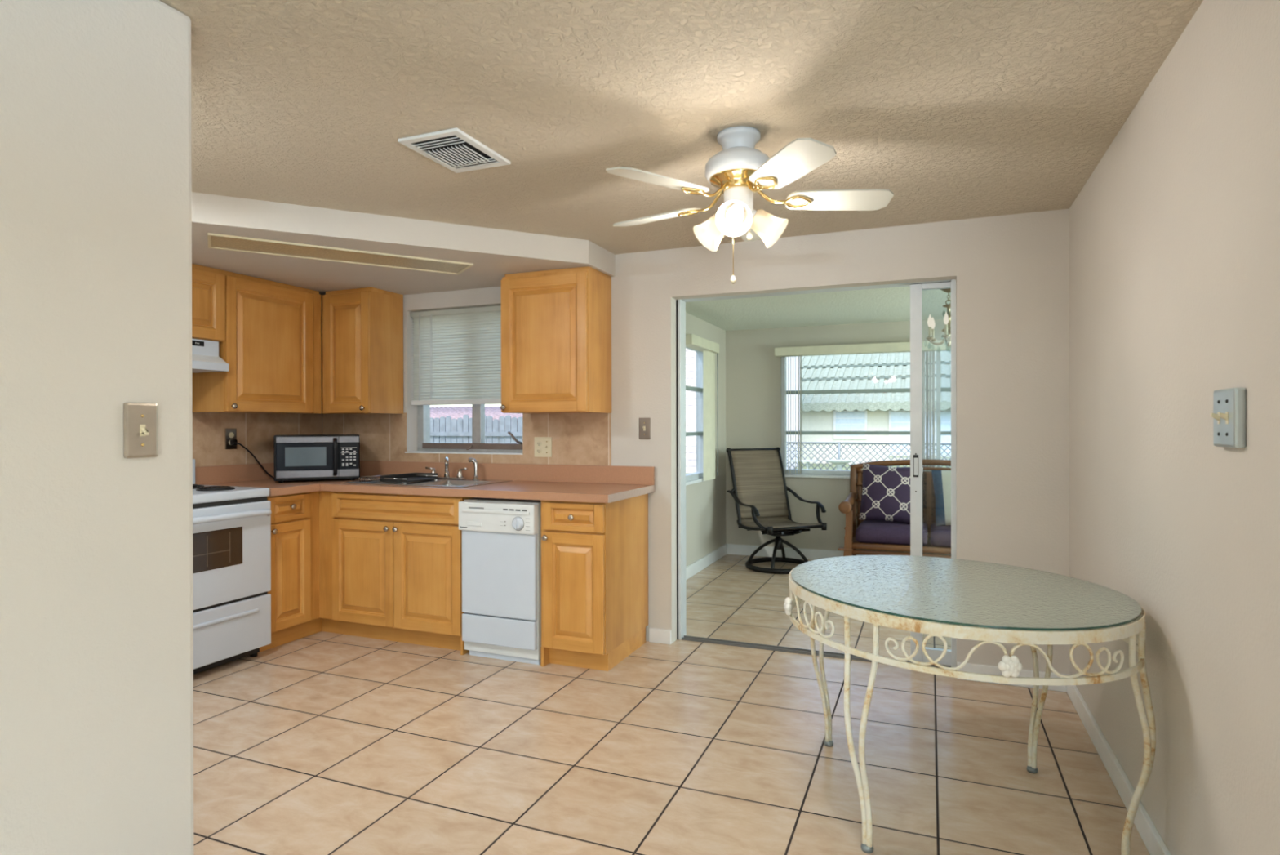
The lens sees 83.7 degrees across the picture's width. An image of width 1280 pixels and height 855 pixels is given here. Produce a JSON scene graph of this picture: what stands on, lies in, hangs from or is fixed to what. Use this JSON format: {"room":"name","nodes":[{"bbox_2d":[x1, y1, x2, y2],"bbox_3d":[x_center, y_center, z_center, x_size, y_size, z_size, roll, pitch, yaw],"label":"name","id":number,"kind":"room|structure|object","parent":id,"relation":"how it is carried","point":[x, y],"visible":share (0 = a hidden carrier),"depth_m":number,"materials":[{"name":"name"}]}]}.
{"room":"eat-in kitchen","nodes":[
{"label":"eat-in kitchen","id":0,"kind":"room"},
{"bbox_2d":[0,0,193,854],"bbox_3d":[-3.305,0.125,-0.355,2.500,2.250,5.580,0,0,22],"label":"wall","id":1,"kind":"structure","parent":0,"point":[96,626],"depth_m":1.54,"materials":[{"name":"beige paint"}]},
{"bbox_2d":[123,402,158,457],"bbox_3d":[-1.135,0.006,1.632,0.026,0.126,0.074,0,0,22],"label":"light switch","id":2,"kind":"object","parent":1,"relation":"attached to","point":[140,437],"visible":1,"depth_m":1.63,"materials":[{"name":"beige plastic"}]},
{"bbox_2d":[191,191,614,302],"bbox_3d":[-1.565,-0.948,3.716,2.265,0.128,1.960,0,0,22],"label":"soffit","id":3,"kind":"structure","parent":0,"point":[494,253],"depth_m":3.65,"materials":[{"name":"paint"}]},
{"bbox_2d":[207,232,473,275],"bbox_3d":[-1.500,-0.879,3.668,1.230,0.010,0.284,0,0,-30],"label":"recessed light","id":4,"kind":"object","parent":3,"relation":"in","point":[215,241],"visible":1,"depth_m":3.63,"materials":[{"name":"beige plastic"}]},
{"bbox_2d":[193,554,1150,854],"bbox_3d":[0.738,1.298,1.093,8.900,0.120,11.300,0,0,22],"label":"floor","id":5,"kind":"structure","parent":0,"point":[322,742],"depth_m":2.72,"materials":[{"name":"beige tile"}]},
{"bbox_2d":[192,458,271,673],"bbox_3d":[-2.429,0.710,3.654,0.696,1.060,0.755,0,0,22],"label":"electric stove","id":6,"kind":"object","parent":5,"relation":"on","point":[232,524],"visible":0.3,"depth_m":3.67,"materials":[{"name":"white metal"}]},
{"bbox_2d":[192,484,269,503],"bbox_3d":[-2.454,0.352,3.662,0.645,0.047,0.755,0,0,22],"label":"cooktop","id":7,"kind":"object","parent":6,"relation":"in","point":[202,494],"depth_m":3.71,"materials":[{"name":"white metal"}]},
{"bbox_2d":[258,490,321,652],"bbox_3d":[-2.228,0.807,4.223,0.630,0.863,0.440,0,0,22],"label":"base cabinet","id":8,"kind":"object","parent":5,"relation":"on","point":[295,517],"visible":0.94,"depth_m":4.10,"materials":[{"name":"brown wood"}]},
{"bbox_2d":[195,460,654,502],"bbox_3d":[-1.259,0.299,4.118,2.506,0.145,0.973,0,0,22],"label":"countertop","id":9,"kind":"structure","parent":8,"relation":"on","point":[563,482],"depth_m":4.19,"materials":[{"name":"laminate"}]},
{"bbox_2d":[273,434,359,482],"bbox_3d":[-2.031,0.190,4.495,0.480,0.285,0.402,0,0,-26],"label":"microwave oven","id":10,"kind":"object","parent":9,"relation":"on","point":[305,456],"visible":1,"depth_m":4.35,"materials":[{"name":"silver plastic"}]},
{"bbox_2d":[230,439,274,478],"bbox_3d":[-2.407,0.203,4.466,0.057,0.257,0.280,0,0,33],"label":"power cord","id":11,"kind":"object","parent":10,"relation":"attached to","point":[233,442],"visible":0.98,"depth_m":4.40,"materials":[{"name":"black plastic"}]},
{"bbox_2d":[341,448,355,466],"bbox_3d":[-1.803,0.180,4.426,0.090,0.114,0.001,0,0,-26],"label":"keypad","id":12,"kind":"object","parent":10,"relation":"on","point":[350,453],"depth_m":4.42,"materials":[{"name":"black plastic"}]},
{"bbox_2d":[342,478,512,487],"bbox_3d":[-1.277,0.409,4.321,0.860,0.168,0.510,0,0,22],"label":"sink","id":13,"kind":"object","parent":9,"relation":"in","point":[467,482],"visible":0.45,"depth_m":4.30,"materials":[{"name":"silver metal"}]},
{"bbox_2d":[358,472,439,483],"bbox_3d":[-1.462,0.305,4.347,0.363,0.043,0.310,0,0,22],"label":"dish rack","id":14,"kind":"object","parent":13,"relation":"on","point":[410,477],"visible":1,"depth_m":4.30,"materials":[{"name":"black metal"}]},
{"bbox_2d":[379,472,439,482],"bbox_3d":[-1.385,0.302,4.316,0.195,0.036,0.310,0,0,22],"label":"tray","id":15,"kind":"object","parent":14,"relation":"on","point":[410,477],"depth_m":4.32,"materials":[{"name":"metal"}]},
{"bbox_2d":[468,457,479,479],"bbox_3d":[-1.028,0.256,4.435,0.068,0.137,0.044,0,0,22],"label":"sprayer","id":16,"kind":"object","parent":13,"relation":"on","point":[473,460],"visible":1,"depth_m":4.42,"materials":[{"name":"silver metal"}]},
{"bbox_2d":[425,456,467,479],"bbox_3d":[-1.213,0.253,4.502,0.167,0.144,0.310,0,0,-40],"label":"faucet","id":17,"kind":"object","parent":9,"relation":"on","point":[460,475],"visible":0.88,"depth_m":4.48,"materials":[{"name":"silver metal"}]},
{"bbox_2d":[319,490,475,654],"bbox_3d":[-1.358,0.805,4.336,1.073,0.863,0.635,0,0,22],"label":"base cabinet","id":18,"kind":"object","parent":5,"relation":"on","point":[390,565],"visible":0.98,"depth_m":4.05,"materials":[{"name":"brown wood"}]},
{"bbox_2d":[458,497,541,664],"bbox_3d":[-0.650,0.813,4.030,0.470,0.845,0.638,0,0,22],"label":"dishwasher","id":19,"kind":"object","parent":5,"relation":"on","point":[501,537],"visible":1,"depth_m":3.76,"materials":[{"name":"white plastic"}]},
{"bbox_2d":[540,493,648,671],"bbox_3d":[-0.242,0.803,3.883,0.367,0.863,0.635,0,0,22],"label":"base cabinet","id":20,"kind":"object","parent":5,"relation":"on","point":[594,555],"visible":1,"depth_m":3.65,"materials":[{"name":"brown wood"}]},
{"bbox_2d":[725,446,826,573],"bbox_3d":[1.186,0.704,6.297,0.715,1.040,0.733,0,0,-23],"label":"swivel chair","id":21,"kind":"object","parent":5,"relation":"on","point":[759,493],"visible":0.99,"depth_m":6.46,"materials":[{"name":"black metal"}]},
{"bbox_2d":[838,458,951,558],"bbox_3d":[2.363,0.751,5.842,1.362,0.953,0.751,0,0,22],"label":"settee","id":22,"kind":"object","parent":5,"relation":"on","point":[848,507],"visible":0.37,"depth_m":6.10,"materials":[{"name":"brown wood"}]},
{"bbox_2d":[855,519,927,546],"bbox_3d":[2.093,0.867,5.922,0.537,0.145,0.560,0,0,22],"label":"seat cushion","id":23,"kind":"object","parent":22,"relation":"on","point":[876,531],"visible":0.83,"depth_m":5.71,"materials":[{"name":"purple fabric"}]},
{"bbox_2d":[858,463,923,523],"bbox_3d":[2.099,0.554,5.978,0.492,0.491,0.204,0,0,27],"label":"throw pillow","id":24,"kind":"object","parent":23,"relation":"on","point":[886,494],"visible":0.84,"depth_m":5.93,"materials":[{"name":"purple fabric"}]},
{"bbox_2d":[930,522,951,547],"bbox_3d":[2.612,0.867,5.711,0.537,0.145,0.560,0,0,22],"label":"seat cushion","id":25,"kind":"object","parent":22,"relation":"on","point":[940,535],"visible":0.3,"depth_m":5.54,"materials":[{"name":"purple fabric"}]},
{"bbox_2d":[931,470,951,525],"bbox_3d":[2.618,0.560,5.767,0.478,0.478,0.194,0,0,17],"label":"throw pillow","id":26,"kind":"object","parent":25,"relation":"on","point":[941,478],"visible":0.27,"depth_m":5.79,"materials":[{"name":"blue fabric"}]},
{"bbox_2d":[783,555,1155,854],"bbox_3d":[1.016,0.875,2.364,1.046,0.720,1.043,0,0,22],"label":"glass table","id":27,"kind":"object","parent":5,"relation":"on","point":[984,602],"visible":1,"depth_m":2.08,"materials":[{"name":"white metal"}]},
{"bbox_2d":[159,0,1203,254],"bbox_3d":[0.150,-1.082,-0.348,8.900,0.150,8.200,0,0,22],"label":"ceiling","id":28,"kind":"structure","parent":0,"point":[959,109],"depth_m":2.19,"materials":[{"name":"beige paint"}]},
{"bbox_2d":[397,127,511,173],"bbox_3d":[-0.670,-1.000,2.610,0.250,0.024,0.336,0,0,22],"label":"ceiling vent","id":29,"kind":"object","parent":28,"relation":"in","point":[453,148],"visible":1,"depth_m":2.58,"materials":[{"name":"white plastic"}]},
{"bbox_2d":[605,125,893,284],"bbox_3d":[0.346,-0.753,2.510,1.020,0.520,0.992,0,0,22],"label":"ceiling fan","id":30,"kind":"object","parent":28,"relation":"hanging from","point":[740,171],"visible":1,"depth_m":2.42,"materials":[{"name":"white metal"}]},
{"bbox_2d":[322,208,1070,674],"bbox_3d":[0.619,0.108,3.994,6.500,2.250,0.208,0,0,22],"label":"wall","id":31,"kind":"structure","parent":0,"point":[1011,273],"depth_m":3.56,"materials":[{"name":"beige paint"}]},
{"bbox_2d":[321,287,403,413],"bbox_3d":[-1.835,-0.488,4.685,0.406,0.793,0.350,0,0,22],"label":"upper cabinet","id":32,"kind":"object","parent":31,"relation":"attached to","point":[362,328],"visible":1,"depth_m":4.57,"materials":[{"name":"brown wood"}]},
{"bbox_2d":[410,305,501,404],"bbox_3d":[-1.128,-0.461,4.642,0.870,0.622,0.049,0,0,22],"label":"window blind","id":33,"kind":"object","parent":31,"relation":"attached to","point":[457,353],"visible":0.66,"depth_m":4.67,"materials":[{"name":"white plastic"}]},
{"bbox_2d":[404,404,522,454],"bbox_3d":[-1.116,-0.305,4.679,0.910,0.948,0.182,0,0,22],"label":"window","id":34,"kind":"structure","parent":31,"relation":"in","point":[477,446],"depth_m":4.70,"materials":[{"name":"metal"}]},
{"bbox_2d":[533,436,551,457],"bbox_3d":[-0.596,0.120,4.364,0.122,0.122,0.020,0,0,22],"label":"wall outlet","id":35,"kind":"object","parent":31,"relation":"attached to","point":[542,445],"visible":1,"depth_m":4.37,"materials":[{"name":"beige plastic"}]},
{"bbox_2d":[536,440,541,445],"bbox_3d":[-0.619,0.098,4.376,0.034,0.034,0.003,0,0,22],"label":"socket","id":36,"kind":"object","parent":35,"relation":"attached to","point":[538,442],"depth_m":4.37,"materials":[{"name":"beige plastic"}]},
{"bbox_2d":[500,266,611,413],"bbox_3d":[-0.491,-0.485,4.144,0.552,0.801,0.358,0,0,22],"label":"upper cabinet","id":37,"kind":"object","parent":31,"relation":"attached to","point":[556,324],"visible":1,"depth_m":4.01,"materials":[{"name":"brown wood"}]},
{"bbox_2d":[639,417,650,439],"bbox_3d":[0.024,0.006,4.121,0.070,0.125,0.020,0,0,22],"label":"light switch","id":38,"kind":"object","parent":31,"relation":"attached to","point":[644,423],"visible":1,"depth_m":4.12,"materials":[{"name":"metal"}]},
{"bbox_2d":[648,626,671,644],"bbox_3d":[0.116,1.193,4.089,0.133,0.082,0.016,0,0,22],"label":"baseboard","id":39,"kind":"structure","parent":31,"relation":"attached to","point":[658,635],"depth_m":4.08,"materials":[{"name":"white paint"}]},
{"bbox_2d":[675,279,956,667],"bbox_3d":[1.328,0.217,3.753,2.405,2.030,0.100,0,0,22],"label":"door","id":40,"kind":"structure","parent":31,"relation":"in","point":[916,288],"depth_m":3.71,"materials":[{"name":"metal"}]},
{"bbox_2d":[956,661,1066,691],"bbox_3d":[1.771,1.191,3.417,0.465,0.082,0.016,0,0,22],"label":"baseboard","id":41,"kind":"structure","parent":31,"relation":"attached to","point":[968,667],"depth_m":3.43,"materials":[{"name":"white paint"}]},
{"bbox_2d":[685,312,725,566],"bbox_3d":[0.284,0.148,5.699,0.090,2.165,2.700,0,0,22],"label":"wall","id":42,"kind":"structure","parent":0,"point":[705,500],"depth_m":6.50,"materials":[{"name":"paint"}]},
{"bbox_2d":[685,346,706,485],"bbox_3d":[0.425,-0.118,5.997,0.112,1.165,0.800,0,0,22],"label":"window","id":43,"kind":"structure","parent":42,"relation":"in","point":[697,476],"depth_m":6.30,"materials":[{"name":"metal"}]},
{"bbox_2d":[685,333,719,480],"bbox_3d":[0.506,-0.141,5.981,0.110,1.190,0.790,0,0,22],"label":"vertical blind","id":44,"kind":"object","parent":43,"relation":"attached to","point":[708,348],"visible":0.89,"depth_m":6.14,"materials":[{"name":"plastic"}]},
{"bbox_2d":[685,543,727,579],"bbox_3d":[0.335,1.180,5.681,0.015,0.100,2.700,0,0,22],"label":"baseboard","id":45,"kind":"structure","parent":42,"relation":"attached to","point":[703,562],"depth_m":6.25,"materials":[{"name":"white paint"}]},
{"bbox_2d":[685,286,951,330],"bbox_3d":[2.266,-1.012,4.940,4.557,0.150,3.010,0,0,22],"label":"ceiling","id":46,"kind":"structure","parent":0,"point":[889,304],"depth_m":5.63,"materials":[{"name":"white paint"}]},
{"bbox_2d":[925,288,951,347],"bbox_3d":[2.053,-0.718,4.752,0.309,0.437,0.326,0,0,22],"label":"chandelier","id":47,"kind":"object","parent":46,"relation":"hanging from","point":[947,319],"visible":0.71,"depth_m":4.74,"materials":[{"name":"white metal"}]},
{"bbox_2d":[725,319,951,555],"bbox_3d":[2.797,0.141,6.244,4.557,2.165,0.200,0,0,22],"label":"wall","id":48,"kind":"structure","parent":0,"point":[753,369],"depth_m":6.75,"materials":[{"name":"paint"}]},
{"bbox_2d":[727,543,863,559],"bbox_3d":[2.765,1.174,6.144,4.142,0.100,0.015,0,0,22],"label":"baseboard","id":49,"kind":"structure","parent":48,"relation":"attached to","point":[732,548],"depth_m":6.70,"materials":[{"name":"white paint"}]},
{"bbox_2d":[781,351,934,478],"bbox_3d":[2.542,-0.122,6.287,2.660,1.168,0.150,0,0,22],"label":"window","id":50,"kind":"structure","parent":48,"relation":"in","point":[831,473],"depth_m":6.57,"materials":[{"name":"metal"}]},
{"bbox_2d":[774,340,951,473],"bbox_3d":[2.505,-0.160,6.194,2.660,1.168,0.110,0,0,22],"label":"vertical blind","id":51,"kind":"object","parent":50,"relation":"attached to","point":[895,347],"visible":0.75,"depth_m":6.53,"materials":[{"name":"white plastic"}]},
{"bbox_2d":[936,350,951,466],"bbox_3d":[3.176,-0.134,6.067,1.220,1.145,0.080,0,0,22],"label":"window","id":52,"kind":"structure","parent":48,"relation":"in","point":[939,433],"depth_m":6.25,"materials":[{"name":"metal"}]},
{"bbox_2d":[1069,0,1279,854],"bbox_3d":[3.301,0.108,1.053,4.118,2.250,3.240,0,0,22],"label":"wall","id":53,"kind":"structure","parent":0,"point":[1175,231],"depth_m":1.76,"materials":[{"name":"beige paint"}]},
{"bbox_2d":[1066,673,1170,854],"bbox_3d":[1.414,1.194,1.898,0.016,0.082,3.100,0,0,22],"label":"baseboard","id":54,"kind":"structure","parent":53,"relation":"attached to","point":[1153,842],"depth_m":2.42,"materials":[{"name":"white paint"}]},
{"bbox_2d":[1210,386,1245,447],"bbox_3d":[1.255,-0.021,1.533,0.034,0.125,0.125,0,0,22],"label":"light switch","id":55,"kind":"object","parent":53,"relation":"attached to","point":[1228,415],"visible":1,"depth_m":1.50,"materials":[{"name":"plastic"}]},
{"bbox_3d":[-2.829,0.116,3.876,0.200,2.250,2.620,0,0,22],"label":"wall","id":56,"kind":"structure","parent":0,"visible":0},
{"bbox_2d":[191,263,225,342],"bbox_3d":[-2.596,-0.680,3.698,0.358,0.401,0.760,0,0,22],"label":"upper cabinet","id":57,"kind":"object","parent":56,"relation":"attached to","point":[208,284],"visible":0.21,"depth_m":3.90,"materials":[{"name":"brown wood"}]},
{"bbox_2d":[191,338,228,373],"bbox_3d":[-2.594,-0.393,3.680,0.373,0.167,0.759,0,0,22],"label":"range hood","id":58,"kind":"object","parent":56,"relation":"attached to","point":[205,353],"visible":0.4,"depth_m":3.88,"materials":[{"name":"white metal"}]},
{"bbox_2d":[192,412,322,466],"bbox_3d":[-2.617,0.072,4.120,0.008,0.335,1.992,0,0,22],"label":"wall","id":59,"kind":"structure","parent":56,"relation":"attached to","point":[256,432],"depth_m":4.46,"materials":[{"name":"beige tile"}]},
{"bbox_2d":[225,428,236,448],"bbox_3d":[-2.504,0.069,4.376,0.009,0.127,0.075,0,0,22],"label":"wall outlet","id":60,"kind":"object","parent":59,"relation":"attached to","point":[230,433],"visible":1,"depth_m":4.37,"materials":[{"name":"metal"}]},
{"bbox_2d":[228,431,234,437],"bbox_3d":[-2.502,0.047,4.374,0.003,0.036,0.036,0,0,22],"label":"socket","id":61,"kind":"object","parent":60,"relation":"attached to","point":[231,434],"depth_m":4.37,"materials":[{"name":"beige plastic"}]},
{"bbox_2d":[191,270,321,413],"bbox_3d":[-2.322,-0.486,4.373,0.358,0.793,0.692,0,0,22],"label":"upper cabinet","id":62,"kind":"object","parent":59,"relation":"attached to","point":[271,348],"visible":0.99,"depth_m":4.25,"materials":[{"name":"brown wood"}]},
{"label":"outside","id":63,"kind":"structure","parent":0,"visible":0},
{"bbox_2d":[685,462,951,473],"bbox_3d":[8.989,1.279,22.081,90.000,0.200,80.000,0,0,22],"label":"ground","id":64,"kind":"structure","parent":63,"point":[846,465],"depth_m":21.56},
{"bbox_2d":[430,414,522,443],"bbox_3d":[-4.158,0.482,14.497,6.145,1.480,0.160,0,0,22],"label":"wooden fence","id":65,"kind":"object","parent":64,"relation":"on","point":[443,429],"visible":0.18,"depth_m":14.12,"materials":[{"name":"grey wood"}]},
{"bbox_2d":[430,405,522,419],"bbox_3d":[-6.566,0.123,31.623,14.000,2.139,7.612,0,0,22],"label":"sky","id":66,"kind":"structure","parent":64,"relation":"on","point":[455,412],"depth_m":30.49,"materials":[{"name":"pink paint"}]},
{"bbox_2d":[685,348,799,472],"bbox_3d":[1.160,-1.403,21.150,7.000,5.200,4.800,0,0,22],"label":"house","id":67,"kind":"structure","parent":64,"relation":"on","point":[691,378],"depth_m":18.93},
{"bbox_2d":[788,459,817,469],"bbox_3d":[3.760,0.976,16.432,0.600,0.450,0.400,0,0,22],"label":"garden table","id":68,"kind":"object","parent":64,"relation":"on","point":[807,461],"visible":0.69,"depth_m":16.31,"materials":[{"name":"concrete"}]},
{"bbox_2d":[825,458,853,470],"bbox_3d":[4.529,0.968,16.228,0.620,0.465,0.620,0,0,22],"label":"bath","id":69,"kind":"object","parent":64,"relation":"on","point":[839,463],"visible":0.68,"depth_m":16.14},
{"bbox_2d":[825,458,853,464],"bbox_3d":[4.529,0.785,16.227,0.620,0.100,0.620,0,0,22],"label":"basin","id":70,"kind":"object","parent":69,"relation":"in","point":[837,461],"depth_m":16.08,"materials":[{"name":"concrete"}]},
{"bbox_2d":[786,441,951,470],"bbox_3d":[8.114,0.768,15.419,12.608,0.868,0.055,0,0,22],"label":"fence","id":71,"kind":"object","parent":64,"relation":"on","point":[839,443],"visible":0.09,"depth_m":16.70,"materials":[{"name":"metal"}]},
{"bbox_2d":[800,350,951,463],"bbox_3d":[14.267,-0.825,22.064,20.200,3.985,5.050,0,0,22],"label":"house","id":72,"kind":"structure","parent":64,"relation":"on","point":[855,411],"depth_m":23.17,"materials":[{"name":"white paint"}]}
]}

